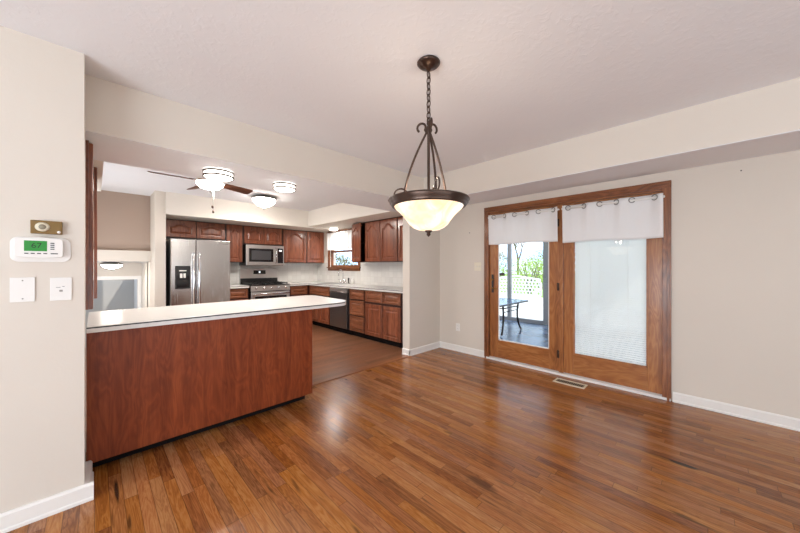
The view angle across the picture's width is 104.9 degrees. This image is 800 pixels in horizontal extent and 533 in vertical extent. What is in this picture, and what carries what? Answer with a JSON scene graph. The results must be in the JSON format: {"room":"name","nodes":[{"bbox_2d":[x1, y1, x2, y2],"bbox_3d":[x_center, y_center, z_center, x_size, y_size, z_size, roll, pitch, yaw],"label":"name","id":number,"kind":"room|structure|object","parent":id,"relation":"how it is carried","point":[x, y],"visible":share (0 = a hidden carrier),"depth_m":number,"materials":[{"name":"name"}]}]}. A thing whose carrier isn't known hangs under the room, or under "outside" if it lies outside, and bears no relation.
{"room":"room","nodes":[
{"label":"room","id":0,"kind":"room"},
{"bbox_2d":[0,25,84,512],"bbox_3d":[-2.930,0.060,0.653,3.160,2.440,0.244,0,0,-45],"label":"wall","id":1,"kind":"structure","parent":0,"point":[42,82],"depth_m":1.57,"materials":[{"name":"paint"}]},
{"bbox_2d":[10,277,34,302],"bbox_3d":[-1.872,0.115,1.526,0.080,0.122,0.007,0,0,-45],"label":"wall plate","id":2,"kind":"object","parent":1,"relation":"attached to","point":[22,289],"visible":1,"depth_m":1.52,"materials":[{"name":"white plastic"}]},
{"bbox_2d":[10,237,70,261],"bbox_3d":[-1.819,-0.086,1.560,0.203,0.125,0.032,0,0,-45],"label":"thermostat","id":3,"kind":"object","parent":1,"relation":"attached to","point":[22,249],"visible":1,"depth_m":1.55,"materials":[{"name":"white plastic"}]},
{"bbox_2d":[30,220,62,234],"bbox_3d":[-1.806,-0.200,1.573,0.108,0.067,0.033,0,0,-45],"label":"sensor box","id":4,"kind":"object","parent":1,"relation":"attached to","point":[36,226],"visible":1,"depth_m":1.56,"materials":[{"name":"gold metal"}]},
{"bbox_2d":[0,481,93,532],"bbox_3d":[-2.824,1.234,0.571,3.196,0.092,0.021,0,0,-45],"label":"baseboard","id":5,"kind":"structure","parent":1,"relation":"attached to","point":[10,520],"depth_m":1.57,"materials":[{"name":"white paint"}]},
{"bbox_2d":[50,277,71,300],"bbox_3d":[-1.780,0.118,1.615,0.077,0.120,0.008,0,0,-45],"label":"switch plate","id":6,"kind":"object","parent":1,"relation":"attached to","point":[60,288],"visible":1,"depth_m":1.61,"materials":[{"name":"white plastic"}]},
{"bbox_2d":[84,460,93,483],"bbox_3d":[-1.805,1.234,1.787,0.036,0.092,0.270,0,0,-45],"label":"baseboard","id":7,"kind":"structure","parent":1,"relation":"attached to","point":[89,474],"depth_m":1.79,"materials":[{"name":"white paint"}]},
{"bbox_2d":[93,262,141,307],"bbox_3d":[-5.725,1.200,5.378,1.850,2.560,0.100,0,0,-45],"label":"wall","id":8,"kind":"structure","parent":0,"point":[128,268],"depth_m":5.82,"materials":[{"name":"paint"}]},
{"bbox_2d":[93,276,141,307],"bbox_3d":[-5.370,1.330,5.642,0.965,2.300,0.025,0,0,-45],"label":"trim","id":9,"kind":"structure","parent":8,"relation":"attached to","point":[139,278],"depth_m":5.89,"materials":[{"name":"white paint"}]},
{"bbox_2d":[93,190,149,250],"bbox_3d":[-4.816,-0.705,4.463,1.850,0.910,0.120,0,0,-45],"label":"wall","id":10,"kind":"structure","parent":0,"point":[123,219],"depth_m":4.83,"materials":[{"name":"paint"}]},
{"bbox_2d":[93,250,150,261],"bbox_3d":[-4.781,-0.165,4.427,1.850,0.170,0.220,0,0,-45],"label":"ceiling","id":11,"kind":"structure","parent":0,"point":[102,255],"depth_m":4.77,"materials":[{"name":"paint"}]},
{"bbox_2d":[134,262,147,308],"bbox_3d":[-5.108,0.660,6.145,0.165,3.640,2.280,0,0,-45],"label":"wall","id":12,"kind":"structure","parent":0,"point":[144,264],"depth_m":5.78,"materials":[{"name":"paint"}]},
{"bbox_2d":[85,279,133,347],"bbox_3d":[-6.439,1.200,6.360,1.420,2.560,0.100,0,0,-45],"label":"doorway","id":13,"kind":"structure","parent":12,"relation":"in","point":[111,294],"depth_m":6.58,"materials":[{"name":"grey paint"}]},
{"bbox_2d":[148,190,165,307],"bbox_3d":[-3.992,0.060,5.041,0.135,2.440,0.860,0,0,-45],"label":"wall pillar","id":14,"kind":"structure","parent":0,"point":[157,266],"depth_m":4.75,"materials":[{"name":"paint"}]},
{"bbox_2d":[147,239,312,307],"bbox_3d":[-3.182,0.060,6.542,3.400,2.440,0.130,0,0,-45],"label":"wall","id":15,"kind":"structure","parent":0,"point":[166,239],"depth_m":5.34,"materials":[{"name":"paint"}]},
{"bbox_2d":[166,219,224,240],"bbox_3d":[-3.761,-0.655,5.636,0.940,0.320,0.320,0,0,-45],"label":"upper cabinet","id":16,"kind":"object","parent":15,"relation":"attached to","point":[177,229],"visible":1,"depth_m":5.50,"materials":[{"name":"brown wood"}]},
{"bbox_2d":[225,224,242,262],"bbox_3d":[-3.316,-0.448,6.078,0.305,0.735,0.320,0,0,-45],"label":"upper cabinet","id":17,"kind":"object","parent":15,"relation":"attached to","point":[233,233],"visible":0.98,"depth_m":5.97,"materials":[{"name":"brown wood"}]},
{"bbox_2d":[230,263,316,283],"bbox_3d":[-2.824,0.111,6.801,2.212,0.502,0.008,0,0,-45],"label":"backsplash","id":18,"kind":"structure","parent":15,"relation":"attached to","point":[289,272],"depth_m":7.08,"materials":[{"name":"white tile"}]},
{"bbox_2d":[282,229,323,262],"bbox_3d":[-2.280,-0.448,7.106,1.015,0.735,0.320,0,0,-45],"label":"upper cabinet","id":19,"kind":"object","parent":15,"relation":"attached to","point":[300,246],"visible":0.98,"depth_m":6.97,"materials":[{"name":"brown wood"}]},
{"bbox_2d":[85,130,397,211],"bbox_3d":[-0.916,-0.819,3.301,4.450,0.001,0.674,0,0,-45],"label":"ceiling beam","id":20,"kind":"structure","parent":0,"point":[106,148],"depth_m":2.57,"materials":[{"name":"beige paint"}]},
{"bbox_2d":[202,168,233,181],"bbox_3d":[-1.556,-0.781,2.640,0.238,0.072,0.238,0,0,-45],"label":"flush light","id":21,"kind":"object","parent":20,"relation":"attached to","point":[215,174],"visible":1,"depth_m":2.57,"materials":[{"name":"white glass"}]},
{"bbox_2d":[273,182,295,192],"bbox_3d":[-1.144,-0.781,3.049,0.218,0.072,0.218,0,0,-45],"label":"flush light","id":22,"kind":"object","parent":20,"relation":"attached to","point":[285,187],"visible":1,"depth_m":2.98,"materials":[{"name":"white glass"}]},
{"bbox_2d":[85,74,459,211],"bbox_3d":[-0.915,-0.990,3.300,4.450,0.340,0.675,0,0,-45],"label":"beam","id":23,"kind":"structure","parent":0,"point":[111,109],"depth_m":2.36,"materials":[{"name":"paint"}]},
{"bbox_2d":[312,355,410,385],"bbox_3d":[-0.576,1.276,3.697,1.990,0.009,0.080,0,0,-45],"label":"trim","id":24,"kind":"structure","parent":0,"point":[406,356],"depth_m":3.73,"materials":[{"name":"brown wood"}]},
{"bbox_2d":[0,0,799,210],"bbox_3d":[-1.019,-1.220,1.630,7.250,0.120,10.150,0,0,-45],"label":"ceiling","id":25,"kind":"structure","parent":0,"point":[511,77],"depth_m":1.73,"materials":[{"name":"white paint"}]},
{"bbox_2d":[147,171,252,212],"bbox_3d":[-2.235,-0.883,3.545,0.733,0.551,0.900,0,0,-4],"label":"ceiling fan","id":26,"kind":"object","parent":25,"relation":"hanging from","point":[210,185],"visible":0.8,"depth_m":3.48,"materials":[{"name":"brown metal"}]},
{"bbox_2d":[251,195,276,208],"bbox_3d":[-2.250,-1.051,5.093,0.391,0.216,0.391,0,0,-45],"label":"bowl light","id":27,"kind":"object","parent":25,"relation":"attached to","point":[264,201],"visible":1,"depth_m":4.98,"materials":[{"name":"white glass"}]},
{"bbox_2d":[388,55,469,236],"bbox_3d":[0.162,-0.663,1.746,0.460,0.992,0.460,0,0,9],"label":"pendant lamp","id":28,"kind":"object","parent":25,"relation":"hanging from","point":[428,210],"visible":1,"depth_m":1.65,"materials":[{"name":"brown metal"}]},
{"bbox_2d":[7,324,799,532],"bbox_3d":[-1.019,1.340,1.630,7.250,0.120,10.150,0,0,-45],"label":"floor","id":29,"kind":"structure","parent":0,"point":[438,440],"depth_m":1.99,"materials":[{"name":"brown wood"}]},
{"bbox_2d":[166,238,229,305],"bbox_3d":[-3.538,0.417,5.337,0.840,1.705,1.000,0,0,-45],"label":"refrigerator","id":30,"kind":"object","parent":29,"relation":"on","point":[197,271],"visible":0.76,"depth_m":4.98,"materials":[{"name":"silver metal"}]},
{"bbox_2d":[86,309,311,467],"bbox_3d":[-1.623,0.843,2.659,1.514,0.874,0.701,0,0,-45],"label":"peninsula panel","id":31,"kind":"object","parent":29,"relation":"on","point":[147,388],"visible":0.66,"depth_m":2.24,"materials":[{"name":"brown wood"}]},
{"bbox_2d":[87,295,345,332],"bbox_3d":[-1.508,0.385,2.903,2.019,0.040,0.944,0,0,-45],"label":"countertop","id":32,"kind":"structure","parent":31,"relation":"on","point":[99,321],"depth_m":2.50,"materials":[{"name":"white laminate"}]},
{"bbox_2d":[230,288,247,300],"bbox_3d":[-3.235,0.844,5.947,0.385,0.872,0.620,0,0,-45],"label":"base cabinet","id":33,"kind":"object","parent":29,"relation":"on","point":[237,294],"visible":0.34,"depth_m":5.75,"materials":[{"name":"brown wood"}]},
{"bbox_2d":[230,284,249,288],"bbox_3d":[-3.226,0.386,5.939,0.389,0.041,0.647,0,0,-45],"label":"countertop","id":34,"kind":"structure","parent":33,"relation":"on","point":[234,286],"depth_m":5.78,"materials":[{"name":"white laminate"}]},
{"bbox_2d":[239,269,289,299],"bbox_3d":[-2.768,0.637,6.323,0.771,1.185,0.734,0,0,-45],"label":"gas range","id":35,"kind":"object","parent":29,"relation":"on","point":[263,283],"visible":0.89,"depth_m":6.29,"materials":[{"name":"silver metal"}]},
{"bbox_2d":[240,283,289,285],"bbox_3d":[-2.770,0.366,6.324,0.771,0.016,0.600,0,0,-45],"label":"cooktop","id":36,"kind":"object","parent":35,"relation":"in","point":[249,284],"depth_m":6.12,"materials":[{"name":"black metal"}]},
{"bbox_2d":[251,290,289,299],"bbox_3d":[-2.546,0.787,6.099,0.759,0.585,0.103,0,0,-45],"label":"oven","id":37,"kind":"object","parent":35,"relation":"in","point":[255,294],"depth_m":6.07,"materials":[{"name":"silver glass"}]},
{"bbox_2d":[290,285,312,323],"bbox_3d":[-2.169,0.844,7.005,0.999,0.872,0.620,0,0,-45],"label":"base cabinet","id":38,"kind":"object","parent":29,"relation":"on","point":[302,290],"visible":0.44,"depth_m":6.60,"materials":[{"name":"brown wood"}]},
{"bbox_2d":[287,281,402,292],"bbox_3d":[-1.107,0.386,5.931,1.000,0.041,3.644,0,0,-45],"label":"countertop","id":39,"kind":"structure","parent":38,"relation":"on","point":[393,289],"depth_m":5.63,"materials":[{"name":"white laminate"}]},
{"bbox_2d":[316,282,348,284],"bbox_3d":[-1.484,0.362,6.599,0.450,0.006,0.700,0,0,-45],"label":"sink","id":40,"kind":"object","parent":39,"relation":"in","point":[329,283],"visible":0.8,"depth_m":6.58,"materials":[{"name":"white ceramic"}]},
{"bbox_2d":[310,285,332,329],"bbox_3d":[-1.499,0.844,6.642,0.569,0.872,0.830,0,0,-45],"label":"base cabinet","id":41,"kind":"object","parent":29,"relation":"on","point":[321,316],"visible":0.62,"depth_m":6.40,"materials":[{"name":"brown wood"}]},
{"bbox_2d":[330,287,352,334],"bbox_3d":[-0.998,0.846,6.086,0.583,0.868,0.645,0,0,-45],"label":"dishwasher","id":42,"kind":"object","parent":29,"relation":"on","point":[340,315],"visible":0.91,"depth_m":5.86,"materials":[{"name":"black metal"}]},
{"bbox_2d":[350,289,367,338],"bbox_3d":[-0.581,0.844,5.717,0.569,0.872,0.445,0,0,-45],"label":"base cabinet","id":43,"kind":"object","parent":29,"relation":"on","point":[357,297],"visible":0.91,"depth_m":5.51,"materials":[{"name":"brown wood"}]},
{"bbox_2d":[365,290,402,347],"bbox_3d":[-0.044,0.844,5.176,0.569,0.872,1.070,0,0,-45],"label":"base cabinet","id":44,"kind":"object","parent":29,"relation":"on","point":[383,310],"visible":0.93,"depth_m":5.00,"materials":[{"name":"brown wood"}]},
{"bbox_2d":[553,378,587,388],"bbox_3d":[1.860,1.277,3.368,0.145,0.006,0.310,0,0,-45],"label":"floor vent","id":45,"kind":"object","parent":29,"relation":"in","point":[558,380],"visible":1,"depth_m":3.35,"materials":[{"name":"beige metal"}]},
{"bbox_2d":[403,217,439,348],"bbox_3d":[0.338,0.225,4.699,0.700,2.110,0.135,0,0,-45],"label":"wall","id":46,"kind":"structure","parent":0,"point":[421,252],"depth_m":4.59,"materials":[{"name":"paint"}]},
{"bbox_2d":[402,348,409,355],"bbox_3d":[0.087,1.234,4.440,0.021,0.092,0.150,0,0,-45],"label":"baseboard","id":47,"kind":"structure","parent":46,"relation":"attached to","point":[405,351],"depth_m":4.44,"materials":[{"name":"white paint"}]},
{"bbox_2d":[409,341,439,355],"bbox_3d":[0.388,1.234,4.639,0.715,0.092,0.021,0,0,-45],"label":"baseboard","id":48,"kind":"structure","parent":46,"relation":"attached to","point":[421,349],"depth_m":4.61,"materials":[{"name":"white paint"}]},
{"bbox_2d":[93,77,799,231],"bbox_3d":[-0.068,-0.988,2.482,4.400,0.344,10.020,0,0,-45],"label":"soffit","id":49,"kind":"structure","parent":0,"point":[775,108],"depth_m":2.70,"materials":[{"name":"paint"}]},
{"bbox_2d":[243,225,281,245],"bbox_3d":[-2.924,-0.632,6.467,0.790,0.365,0.320,0,0,-45],"label":"upper cabinet","id":50,"kind":"object","parent":49,"relation":"attached to","point":[252,235],"visible":0.99,"depth_m":6.33,"materials":[{"name":"brown wood"}]},
{"bbox_2d":[239,244,283,265],"bbox_3d":[-2.872,-0.228,6.420,0.757,0.415,0.462,0,0,-45],"label":"microwave","id":51,"kind":"object","parent":50,"relation":"attached to","point":[253,255],"visible":0.99,"depth_m":6.25,"materials":[{"name":"silver metal"}]},
{"bbox_2d":[329,227,337,230],"bbox_3d":[-1.431,-0.802,6.638,0.200,0.063,0.200,0,0,-45],"label":"flush light","id":52,"kind":"object","parent":49,"relation":"attached to","point":[330,228],"visible":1,"depth_m":6.57,"materials":[{"name":"white glass"}]},
{"bbox_2d":[320,150,799,418],"bbox_3d":[1.554,0.060,4.078,0.150,2.440,10.300,0,0,-45],"label":"wall","id":53,"kind":"structure","parent":0,"point":[735,233],"depth_m":2.69,"materials":[{"name":"paint"}]},
{"bbox_2d":[327,228,360,270],"bbox_3d":[-1.241,-0.362,6.798,0.105,0.915,1.260,0,0,-45],"label":"window","id":54,"kind":"structure","parent":53,"relation":"in","point":[333,267],"depth_m":6.90,"materials":[{"name":"brown wood"}]},
{"bbox_3d":[-1.307,-0.782,6.790,0.049,0.017,1.120,0,0,-45],"label":"curtain rod","id":55,"kind":"object","parent":54,"relation":"attached to","visible":0},
{"bbox_2d":[327,230,351,249],"bbox_3d":[-1.321,-0.573,6.783,0.026,0.395,1.050,0,0,-45],"label":"curtain","id":56,"kind":"object","parent":55,"relation":"hanging from","point":[342,239],"visible":0.93,"depth_m":6.82,"materials":[{"name":"white fabric"}]},
{"bbox_2d":[317,262,402,286],"bbox_3d":[-0.751,0.136,6.288,0.008,0.452,3.655,0,0,-45],"label":"backsplash","id":57,"kind":"structure","parent":53,"relation":"attached to","point":[371,273],"depth_m":6.12,"materials":[{"name":"white tile"}]},
{"bbox_2d":[352,222,368,262],"bbox_3d":[-0.725,-0.456,5.976,0.407,0.752,0.405,0,0,-45],"label":"upper cabinet","id":58,"kind":"object","parent":53,"relation":"attached to","point":[358,230],"visible":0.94,"depth_m":5.92,"materials":[{"name":"brown wood"}]},
{"bbox_2d":[365,217,397,261],"bbox_3d":[-0.241,-0.456,5.551,0.319,0.752,0.870,0,0,-45],"label":"upper cabinet","id":59,"kind":"object","parent":53,"relation":"attached to","point":[381,236],"visible":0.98,"depth_m":5.41,"materials":[{"name":"brown wood"}]},
{"bbox_2d":[398,216,402,261],"bbox_3d":[0.245,-0.456,5.062,0.319,0.752,0.500,0,0,-45],"label":"upper cabinet","id":60,"kind":"object","parent":53,"relation":"attached to","point":[400,219],"visible":0.19,"depth_m":5.08,"materials":[{"name":"brown wood"}]},
{"bbox_2d":[456,323,459,330],"bbox_3d":[0.874,0.917,4.650,0.008,0.115,0.070,0,0,-45],"label":"outlet","id":61,"kind":"object","parent":53,"relation":"attached to","point":[457,324],"visible":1,"depth_m":4.65,"materials":[{"name":"white plastic"}]},
{"bbox_2d":[440,341,483,357],"bbox_3d":[0.906,1.234,4.608,0.021,0.092,0.795,0,0,-45],"label":"baseboard","id":62,"kind":"structure","parent":53,"relation":"attached to","point":[463,349],"depth_m":4.57,"materials":[{"name":"white paint"}]},
{"bbox_2d":[474,262,480,270],"bbox_3d":[1.111,0.001,4.407,0.014,0.118,0.110,0,0,-45],"label":"light switch","id":63,"kind":"object","parent":53,"relation":"attached to","point":[477,265],"visible":1,"depth_m":4.41,"materials":[{"name":"beige plastic"}]},
{"bbox_2d":[484,180,670,400],"bbox_3d":[1.913,0.230,3.653,0.177,2.100,1.975,0,0,-45],"label":"door","id":64,"kind":"structure","parent":53,"relation":"in","point":[634,272],"depth_m":3.36,"materials":[{"name":"brown wood"}]},
{"bbox_2d":[492,208,559,217],"bbox_3d":[1.537,-0.665,3.910,0.044,0.023,0.905,0,0,-45],"label":"curtain rod","id":65,"kind":"object","parent":64,"relation":"attached to","point":[558,208],"visible":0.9,"depth_m":3.86,"materials":[{"name":"white metal"}]},
{"bbox_2d":[488,207,557,244],"bbox_3d":[1.532,-0.494,3.905,0.045,0.407,0.883,0,0,-45],"label":"valance","id":66,"kind":"object","parent":65,"relation":"hanging from","point":[533,226],"visible":1,"depth_m":3.88,"materials":[{"name":"white fabric"}]},
{"bbox_2d":[561,195,664,209],"bbox_3d":[2.197,-0.665,3.245,0.044,0.023,0.910,0,0,-45],"label":"curtain rod","id":67,"kind":"object","parent":64,"relation":"attached to","point":[654,197],"visible":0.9,"depth_m":3.19,"materials":[{"name":"white metal"}]},
{"bbox_2d":[562,193,662,242],"bbox_3d":[2.192,-0.484,3.239,0.045,0.427,0.888,0,0,-45],"label":"valance","id":68,"kind":"object","parent":67,"relation":"hanging from","point":[625,219],"visible":1,"depth_m":3.19,"materials":[{"name":"white fabric"}]},
{"bbox_2d":[672,392,799,431],"bbox_3d":[3.800,1.234,1.693,0.021,0.092,3.450,0,0,-45],"label":"baseboard","id":69,"kind":"structure","parent":53,"relation":"attached to","point":[769,418],"depth_m":2.61,"materials":[{"name":"white paint"}]},
{"bbox_2d":[500,319,645,363],"bbox_3d":[2.428,1.530,6.284,4.200,0.100,6.500,0,0,-45],"label":"floor","id":70,"kind":"structure","parent":0,"point":[531,333],"depth_m":6.70,"materials":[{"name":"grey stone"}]},
{"bbox_2d":[500,298,528,335],"bbox_3d":[2.127,1.125,6.971,1.436,0.699,1.036,0,0,-45],"label":"patio table","id":71,"kind":"object","parent":70,"relation":"on","point":[503,301],"visible":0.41,"depth_m":6.84,"materials":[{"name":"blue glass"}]},
{"bbox_2d":[575,239,645,365],"bbox_3d":[2.256,0.196,3.327,0.012,1.621,0.651,0,0,-45],"label":"blind","id":72,"kind":"object","parent":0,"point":[613,272],"depth_m":3.31,"materials":[{"name":"white fabric"}]},
{"bbox_2d":[467,129,799,204],"bbox_3d":[2.666,-0.875,2.262,0.829,0.078,5.855,0,0,-45],"label":"soffit","id":73,"kind":"structure","parent":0,"point":[789,141],"depth_m":2.64,"materials":[{"name":"beige paint"}]},
{"bbox_3d":[-5.344,-0.130,4.995,1.850,0.100,1.380,0,0,-45],"label":"ceiling","id":74,"kind":"structure","parent":0,"visible":0},
{"bbox_2d":[100,262,122,270],"bbox_3d":[-4.753,-0.004,5.074,0.288,0.150,0.288,0,0,-45],"label":"bowl light","id":75,"kind":"object","parent":74,"relation":"attached to","point":[111,265],"visible":0.91,"depth_m":5.00,"materials":[{"name":"white glass"}]},
{"bbox_3d":[4.753,1.080,3.942,4.200,0.800,0.100,0,0,-45],"label":"wall","id":76,"kind":"structure","parent":0,"visible":0},
{"bbox_2d":[500,242,643,336],"bbox_3d":[3.830,0.240,7.675,0.171,2.480,6.500,0,0,-45],"label":"door","id":77,"kind":"structure","parent":76,"relation":"in","point":[544,321],"depth_m":7.94,"materials":[{"name":"grey metal"}]},
{"label":"outside","id":78,"kind":"structure","parent":0,"visible":0},
{"bbox_2d":[500,274,644,302],"bbox_3d":[12.672,1.580,40.752,44.600,0.080,80.000,0,0,-45],"label":"lawn","id":79,"kind":"structure","parent":78,"point":[538,293],"depth_m":21.53,"materials":[{"name":"green plant"}]},
{"bbox_2d":[500,251,512,271],"bbox_3d":[6.843,-0.143,25.765,4.908,3.433,4.698,0,0,-45],"label":"shrub","id":80,"kind":"object","parent":79,"relation":"on","point":[504,257],"visible":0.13,"depth_m":24.84,"materials":[{"name":"green plant"}]},
{"bbox_2d":[500,265,512,287],"bbox_3d":[6.003,0.653,20.096,2.572,1.809,2.469,0,0,-45],"label":"shrub","id":81,"kind":"object","parent":79,"relation":"on","point":[503,269],"visible":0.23,"depth_m":19.73,"materials":[{"name":"green plant"}]},
{"bbox_2d":[513,243,523,277],"bbox_3d":[11.690,-1.322,30.421,4.134,5.739,3.462,0,0,-19],"label":"bare tree","id":82,"kind":"object","parent":79,"relation":"on","point":[515,246],"visible":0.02,"depth_m":30.61,"materials":[{"name":"grey plant"}]},
{"bbox_2d":[506,256,542,293],"bbox_3d":[7.057,0.489,17.044,2.415,2.136,2.286,0,0,-45],"label":"shrub","id":83,"kind":"object","parent":79,"relation":"on","point":[535,262],"visible":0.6,"depth_m":16.78,"materials":[{"name":"green plant"}]},
{"bbox_2d":[519,255,542,288],"bbox_3d":[8.896,0.394,19.720,2.792,2.330,2.674,0,0,-45],"label":"shrub","id":84,"kind":"object","parent":79,"relation":"on","point":[541,260],"visible":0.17,"depth_m":19.70,"materials":[{"name":"green plant"}]},
{"bbox_2d":[525,250,542,275],"bbox_3d":[11.565,-0.022,22.450,5.416,3.194,5.066,0,0,-45],"label":"shrub","id":85,"kind":"object","parent":79,"relation":"on","point":[538,250],"visible":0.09,"depth_m":23.01,"materials":[{"name":"green plant"}]},
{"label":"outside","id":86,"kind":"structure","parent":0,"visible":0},
{"bbox_2d":[500,295,645,330],"bbox_3d":[4.872,1.560,11.878,7.150,0.080,14.000,0,0,-45],"label":"patio","id":87,"kind":"structure","parent":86,"point":[526,309],"depth_m":10.88,"materials":[{"name":"white"}]},
{"bbox_2d":[500,275,541,308],"bbox_3d":[4.324,0.926,11.758,0.586,1.192,1.960,0,0,-45],"label":"garden bench","id":88,"kind":"object","parent":87,"relation":"on","point":[537,290],"visible":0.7,"depth_m":11.64,"materials":[{"name":"white paint"}]},
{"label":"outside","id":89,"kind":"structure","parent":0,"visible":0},
{"bbox_3d":[-18.437,1.580,32.421,11.300,0.080,48.000,0,0,-45],"label":"ground","id":90,"kind":"structure","parent":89,"visible":0},
{"bbox_2d":[336,250,356,264],"bbox_3d":[-3.368,0.372,15.148,2.618,2.372,2.504,0,0,-45],"label":"shrub","id":91,"kind":"object","parent":90,"relation":"on","point":[343,262],"visible":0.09,"depth_m":14.97,"materials":[{"name":"green plant"}]},
{"bbox_3d":[-3.567,0.060,2.906,0.130,2.440,3.850,0,0,-45],"label":"wall","id":92,"kind":"structure","parent":0,"visible":0},
{"bbox_2d":[85,140,92,309],"bbox_3d":[-2.367,-0.269,2.089,0.402,1.098,0.620,0,0,-45],"label":"upper cabinet","id":93,"kind":"object","parent":92,"relation":"attached to","point":[88,146],"visible":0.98,"depth_m":2.00,"materials":[{"name":"brown wood"}]},
{"bbox_2d":[94,167,96,298],"bbox_3d":[-2.824,-0.278,2.565,0.424,1.075,0.620,0,0,-45],"label":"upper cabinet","id":94,"kind":"object","parent":92,"relation":"attached to","point":[95,168],"visible":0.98,"depth_m":2.49,"materials":[{"name":"brown wood"}]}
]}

